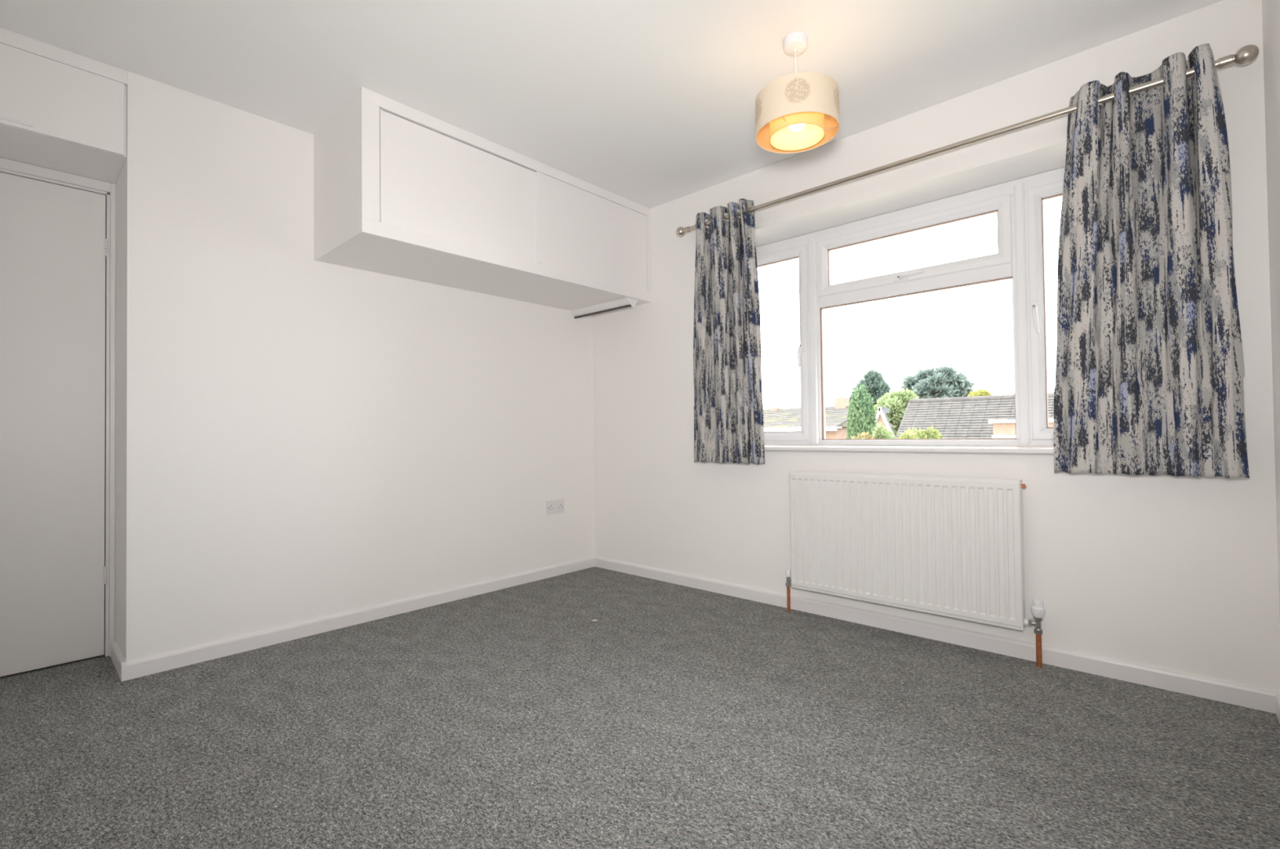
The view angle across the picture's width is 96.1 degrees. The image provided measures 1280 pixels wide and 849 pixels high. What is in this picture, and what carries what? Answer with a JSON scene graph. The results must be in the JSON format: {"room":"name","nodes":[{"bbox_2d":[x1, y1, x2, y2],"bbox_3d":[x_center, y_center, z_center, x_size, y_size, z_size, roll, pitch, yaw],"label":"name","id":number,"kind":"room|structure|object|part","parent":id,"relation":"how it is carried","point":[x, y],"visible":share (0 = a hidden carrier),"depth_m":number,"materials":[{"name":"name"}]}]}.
{"room":"empty bedroom","nodes":[
{"label":"empty bedroom","id":0,"kind":"room"},
{"bbox_2d":[114,71,595,661],"bbox_3d":[-1.268,-0.194,3.493,0.550,2.400,2.827,-1,-1,43],"label":"wall","id":1,"kind":"structure","parent":0,"point":[299,437],"depth_m":2.70,"materials":[{"name":"white paint"}]},
{"bbox_2d":[111,640,126,680],"bbox_3d":[-2.134,0.964,2.353,0.359,0.070,0.015,-1,-1,43],"label":"baseboard","id":2,"kind":"structure","parent":1,"relation":"attached to","point":[117,656],"depth_m":2.34,"materials":[{"name":"white wood"}]},
{"bbox_2d":[120,555,595,681],"bbox_3d":[-1.163,0.965,3.157,0.015,0.070,2.512,-1,-1,43],"label":"baseboard","id":3,"kind":"structure","parent":1,"relation":"attached to","point":[144,666],"depth_m":2.77,"materials":[{"name":"white wood"}]},
{"bbox_2d":[313,86,651,314],"bbox_3d":[-0.750,-1.098,3.256,0.568,0.610,1.822,-1,-1,43],"label":"upper cabinet","id":4,"kind":"object","parent":1,"relation":"attached to","point":[393,195],"visible":0.98,"depth_m":2.81,"materials":[{"name":"white paint"}]},
{"bbox_3d":[-1.368,-1.101,2.600,0.544,0.610,0.018,-1,-1,43],"label":"panel","id":5,"kind":"part","parent":4,"relation":"part of","materials":[{"name":"white paint"}]},
{"bbox_3d":[-0.820,-1.106,2.792,0.012,0.490,0.882,-1,-1,43],"label":"sliding door","id":6,"kind":"part","parent":4,"relation":"part of","materials":[{"name":"white wood"}]},
{"bbox_3d":[-0.749,-0.801,3.266,0.544,0.018,1.803,-1,-1,43],"label":"panel","id":7,"kind":"part","parent":4,"relation":"part of","materials":[{"name":"white paint"}]},
{"bbox_3d":[-0.553,-1.381,3.078,0.020,0.054,1.822,-1,-1,43],"label":"rail","id":8,"kind":"part","parent":4,"relation":"part of","materials":[{"name":"white wood"}]},
{"bbox_3d":[-0.547,-0.828,3.069,0.020,0.061,1.822,-1,-1,43],"label":"rail","id":9,"kind":"part","parent":4,"relation":"part of","materials":[{"name":"white"}]},
{"bbox_3d":[-0.256,-1.104,3.391,0.009,0.493,0.877,-1,-1,43],"label":"sliding door","id":10,"kind":"part","parent":4,"relation":"part of","materials":[{"name":"white"}]},
{"bbox_2d":[570,297,637,318],"bbox_3d":[-0.246,-0.761,3.814,0.538,0.056,0.097,-1,-1,43],"label":"batten","id":11,"kind":"object","parent":4,"relation":"attached to","point":[625,302],"visible":1,"depth_m":3.76,"materials":[{"name":"white wood"}]},
{"bbox_3d":[-0.255,-0.746,3.807,0.528,0.010,0.018,-1,-1,43],"label":"edge trim","id":12,"kind":"part","parent":11,"relation":"part of","materials":[{"name":"brown"}]},
{"bbox_2d":[546,499,564,514],"bbox_3d":[-0.562,0.546,3.826,0.012,0.086,0.146,-1,-1,43],"label":"power socket","id":13,"kind":"object","parent":1,"relation":"attached to","point":[552,506],"visible":1,"depth_m":3.82,"materials":[{"name":"white plastic"}]},
{"bbox_2d":[0,0,1222,208],"bbox_3d":[-0.412,-1.478,1.967,3.924,0.100,3.930,-1,-1,43],"label":"ceiling","id":14,"kind":"structure","parent":0,"point":[650,104],"depth_m":2.22,"materials":[{"name":"white paint"}]},
{"bbox_2d":[755,31,839,153],"bbox_3d":[0.582,-1.252,2.145,0.302,0.368,0.302,-1,-1,43],"label":"pendant lamp","id":15,"kind":"object","parent":14,"relation":"hanging from","point":[797,112],"visible":1,"depth_m":2.06,"materials":[{"name":"beige fabric"}]},
{"bbox_3d":[0.582,-1.318,2.146,0.006,0.148,0.007,-1,-1,43],"label":"cord","id":16,"kind":"part","parent":15,"relation":"part of","materials":[{"name":"white plastic"}]},
{"bbox_3d":[0.584,-1.141,2.143,0.064,0.094,0.064,-1,-1,43],"label":"bulb","id":17,"kind":"part","parent":15,"relation":"part of","materials":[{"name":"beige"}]},
{"bbox_3d":[0.583,-1.151,2.143,0.300,0.136,0.300,-1,-1,43],"label":"lamp shade","id":18,"kind":"part","parent":15,"relation":"part of","materials":[{"name":"beige fabric"}]},
{"bbox_3d":[0.584,-1.128,2.143,0.196,0.117,0.196,-1,-1,43],"label":"lamp shade","id":19,"kind":"part","parent":15,"relation":"part of","materials":[{"name":"beige"}]},
{"bbox_2d":[0,566,1279,848],"bbox_3d":[-0.383,1.032,1.927,3.924,0.120,3.930,-1,-1,43],"label":"floor","id":20,"kind":"structure","parent":0,"point":[681,717],"depth_m":1.74,"materials":[{"name":"carpet"}]},
{"bbox_2d":[592,0,1279,691],"bbox_3d":[1.022,-0.227,3.088,3.374,2.400,0.330,-1,-1,43],"label":"wall","id":21,"kind":"structure","parent":0,"point":[1180,574],"depth_m":2.36,"materials":[{"name":"white paint"}]},
{"bbox_2d":[764,444,1053,455],"bbox_3d":[1.269,0.122,2.811,2.100,0.028,0.322,-1,-1,43],"label":"window sill","id":22,"kind":"structure","parent":21,"relation":"attached to","point":[1028,451],"depth_m":2.63,"materials":[{"name":"white plastic"}]},
{"bbox_2d":[755,166,1065,446],"bbox_3d":[1.349,-0.496,2.915,2.038,1.206,0.124,-1,-1,43],"label":"window","id":23,"kind":"structure","parent":21,"relation":"in","point":[1018,204],"depth_m":2.78,"materials":[{"name":"white plastic"}]},
{"bbox_3d":[0.808,0.070,3.421,0.434,0.050,0.045,-1,-1,43],"label":"casement sash","id":24,"kind":"part","parent":23,"relation":"part of","materials":[{"name":"white plastic"}]},
{"bbox_3d":[0.911,-0.388,3.264,0.020,0.128,0.047,-1,-1,43],"label":"lever","id":25,"kind":"part","parent":23,"relation":"part of","materials":[{"name":"white plastic"}]},
{"bbox_3d":[0.925,-0.442,3.281,0.024,0.066,0.006,-1,-1,43],"label":"handle","id":26,"kind":"part","parent":23,"relation":"part of","materials":[{"name":"white plastic"}]},
{"bbox_3d":[1.324,-0.744,2.917,0.066,0.024,0.006,-1,-1,43],"label":"handle","id":27,"kind":"part","parent":23,"relation":"part of","materials":[{"name":"white plastic"}]},
{"bbox_3d":[1.377,0.092,2.930,2.038,0.030,0.060,-1,-1,43],"label":"frame rail","id":28,"kind":"part","parent":23,"relation":"part of","materials":[{"name":"white plastic"}]},
{"bbox_3d":[1.364,-1.066,2.948,2.038,0.066,0.060,-1,-1,43],"label":"frame rail","id":29,"kind":"part","parent":23,"relation":"part of","materials":[{"name":"white plastic"}]},
{"bbox_3d":[1.341,-0.746,2.860,0.038,0.020,0.134,0,-1,-31],"label":"lever","id":30,"kind":"part","parent":23,"relation":"part of","materials":[{"name":"white plastic"}]},
{"bbox_3d":[1.351,-0.752,2.928,0.927,0.053,0.045,-1,-1,43],"label":"vent sash","id":31,"kind":"part","parent":23,"relation":"part of","materials":[{"name":"white plastic"}]},
{"bbox_3d":[1.740,-0.513,2.535,0.024,0.066,0.006,-1,-1,43],"label":"handle","id":32,"kind":"part","parent":23,"relation":"part of","materials":[{"name":"white plastic"}]},
{"bbox_3d":[1.728,-0.460,2.515,0.025,0.128,0.049,-1,-1,26],"label":"lever","id":33,"kind":"part","parent":23,"relation":"part of","materials":[{"name":"white plastic"}]},
{"bbox_3d":[1.912,0.038,2.410,0.443,0.050,0.045,-1,-1,43],"label":"casement sash","id":34,"kind":"part","parent":23,"relation":"part of","materials":[{"name":"white plastic"}]},
{"bbox_2d":[785,471,1045,667],"bbox_3d":[1.183,0.597,2.644,1.120,0.735,0.100,-1,-1,43],"label":"radiator","id":35,"kind":"object","parent":21,"relation":"attached to","point":[953,547],"visible":1,"depth_m":2.54,"materials":[{"name":"white metal"}]},
{"bbox_3d":[0.774,0.809,3.002,0.020,0.037,0.020,-1,-1,43],"label":"valve stem","id":36,"kind":"part","parent":35,"relation":"part of","materials":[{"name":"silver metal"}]},
{"bbox_3d":[1.572,0.783,2.270,0.033,0.050,0.033,-1,-1,43],"label":"valve stem","id":37,"kind":"part","parent":35,"relation":"part of","materials":[{"name":"silver metal"}]},
{"bbox_2d":[595,555,1279,713],"bbox_3d":[0.881,0.939,2.976,3.274,0.070,0.015,-1,-1,43],"label":"baseboard","id":38,"kind":"structure","parent":21,"relation":"attached to","point":[1221,691],"depth_m":2.42,"materials":[{"name":"white wood"}]},
{"bbox_2d":[675,44,1258,236],"bbox_3d":[1.130,-1.181,2.688,2.403,0.058,0.118,-1,-1,43],"label":"pole","id":39,"kind":"object","parent":21,"relation":"attached to","point":[1246,54],"visible":0.91,"depth_m":2.35,"materials":[{"name":"silver metal"}]},
{"bbox_2d":[693,198,764,464],"bbox_3d":[0.477,-0.503,3.239,0.468,1.440,0.095,-1,-1,43],"label":"curtain","id":40,"kind":"object","parent":39,"relation":"hanging from","point":[729,423],"visible":1,"depth_m":3.22,"materials":[{"name":"fabric"}]},
{"bbox_2d":[1053,43,1249,478],"bbox_3d":[1.776,-0.540,2.051,0.518,1.441,0.091,-1,-1,43],"label":"curtain","id":41,"kind":"object","parent":39,"relation":"hanging from","point":[1150,371],"visible":1,"depth_m":2.04,"materials":[{"name":"fabric"}]},
{"bbox_2d":[1262,0,1279,623],"bbox_3d":[0.900,-0.265,0.534,0.100,2.400,3.600,-1,-1,43],"label":"wall","id":42,"kind":"structure","parent":0,"point":[1270,8],"depth_m":1.81,"materials":[{"name":"white paint"}]},
{"bbox_2d":[1275,692,1279,723],"bbox_3d":[0.905,0.901,0.591,0.015,0.070,3.500,-1,-1,43],"label":"baseboard","id":43,"kind":"structure","parent":42,"relation":"attached to","point":[1277,695],"depth_m":1.84,"materials":[{"name":"white wood"}]},
{"bbox_3d":[-2.723,-0.197,2.229,0.115,2.400,1.003,-1,-1,43],"label":"wall","id":44,"kind":"structure","parent":0,"visible":0},
{"bbox_2d":[0,157,115,676],"bbox_3d":[-2.594,-0.028,2.229,0.068,2.060,0.826,-1,-1,43],"label":"door","id":45,"kind":"structure","parent":44,"relation":"in","point":[58,228],"depth_m":2.39,"materials":[{"name":"white wood"}]},
{"bbox_2d":[0,27,127,183],"bbox_3d":[-2.529,-1.232,2.056,0.442,0.339,1.002,-1,-1,43],"label":"upper cabinet","id":46,"kind":"object","parent":44,"relation":"attached to","point":[61,109],"visible":0.98,"depth_m":2.17,"materials":[{"name":"white wood"}]},
{"bbox_3d":[-2.319,-1.085,1.960,0.008,0.010,0.345,-1,-1,43],"label":"finger pull","id":47,"kind":"part","parent":46,"relation":"part of","materials":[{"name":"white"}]},
{"bbox_3d":[-2.380,-1.379,1.920,0.018,0.052,1.002,-1,-1,43],"label":"rail","id":48,"kind":"part","parent":46,"relation":"part of","materials":[{"name":"white wood"}]},
{"label":"outside","id":49,"kind":"structure","parent":0,"visible":0},
{"bbox_3d":[22.908,2.967,44.172,100.000,0.200,89.500,-1,-1,43],"label":"ground","id":50,"kind":"structure","parent":49,"visible":0},
{"bbox_2d":[763,395,894,445],"bbox_3d":[3.541,0.877,29.025,16.000,3.950,6.420,-1,-1,43],"label":"bungalow","id":51,"kind":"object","parent":50,"relation":"on","point":[775,419],"visible":0.2,"depth_m":23.44,"materials":[{"name":"tile"}]},
{"bbox_2d":[845,384,877,445],"bbox_3d":[5.200,0.823,13.426,0.809,3.533,0.814,-1,-1,-10],"label":"conifer","id":52,"kind":"object","parent":50,"relation":"on","point":[861,415],"visible":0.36,"depth_m":13.26,"materials":[{"name":"green plant"}]},
{"bbox_2d":[848,431,876,445],"bbox_3d":[4.467,1.347,11.386,0.720,2.436,0.817,-1,-1,5],"label":"shrub","id":53,"kind":"object","parent":50,"relation":"on","point":[864,434],"visible":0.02,"depth_m":11.34,"materials":[{"name":"plant"}]},
{"bbox_2d":[848,368,891,408],"bbox_3d":[13.889,-0.268,34.491,2.978,6.182,2.614,-1,-1,43],"label":"pine tree","id":54,"kind":"object","parent":50,"relation":"on","point":[874,381],"visible":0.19,"depth_m":33.90,"materials":[{"name":"green plant"}]},
{"bbox_2d":[871,422,896,439],"bbox_3d":[5.108,1.246,12.026,0.532,2.642,0.576,-1,-1,21],"label":"shrub","id":55,"kind":"object","parent":50,"relation":"on","point":[880,432],"visible":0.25,"depth_m":11.92,"materials":[{"name":"green plant"}]},
{"bbox_2d":[875,406,897,439],"bbox_3d":[6.293,1.071,14.711,1.190,3.050,0.600,-1,-1,43],"label":"porch","id":56,"kind":"object","parent":50,"relation":"on","point":[881,415],"visible":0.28,"depth_m":14.52,"materials":[{"name":"white"}]},
{"bbox_2d":[883,407,889,417],"bbox_3d":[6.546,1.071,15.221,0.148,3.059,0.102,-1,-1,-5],"label":"satellite dish","id":57,"kind":"object","parent":56,"relation":"attached to","point":[886,410],"visible":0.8,"depth_m":15.25,"materials":[{"name":"grey metal"}]},
{"bbox_3d":[6.530,-0.378,15.245,0.170,0.159,0.067,-1,-1,23],"label":"dish","id":58,"kind":"part","parent":57,"relation":"part of","materials":[{"name":"grey metal"}]},
{"bbox_2d":[873,387,919,435],"bbox_3d":[12.652,0.478,28.799,2.903,4.538,2.379,-1,-1,43],"label":"broadleaf tree","id":59,"kind":"object","parent":50,"relation":"on","point":[897,402],"visible":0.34,"depth_m":28.10,"materials":[{"name":"green plant"}]},
{"bbox_2d":[897,425,942,439],"bbox_3d":[5.150,1.283,10.698,1.075,2.526,0.975,-1,-1,43],"label":"shrub","id":60,"kind":"object","parent":50,"relation":"on","point":[931,433],"visible":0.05,"depth_m":10.60,"materials":[{"name":"green plant"}]},
{"bbox_2d":[899,364,976,399],"bbox_3d":[18.386,-0.452,35.540,4.514,6.488,3.485,-1,-1,43],"label":"cedar tree","id":61,"kind":"object","parent":50,"relation":"on","point":[943,381],"visible":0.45,"depth_m":34.59,"materials":[{"name":"green plant"}]},
{"bbox_2d":[895,392,1053,446],"bbox_3d":[13.841,1.298,15.456,12.500,4.566,10.100,-1,-1,43],"label":"house roof","id":62,"kind":"object","parent":50,"relation":"on","point":[992,416],"visible":0.11,"depth_m":17.93,"materials":[{"name":"grey tile"}]},
{"bbox_3d":[10.640,0.230,11.632,6.110,0.065,0.069,-1,-1,43],"label":"dormer sill","id":63,"kind":"part","parent":62,"relation":"part of","materials":[{"name":"white"}]},
{"bbox_2d":[967,388,991,396],"bbox_3d":[19.204,0.328,32.343,1.461,4.793,1.191,-1,-1,43],"label":"tree","id":64,"kind":"object","parent":50,"relation":"on","point":[983,392],"visible":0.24,"depth_m":32.20,"materials":[{"name":"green plant"}]}
]}

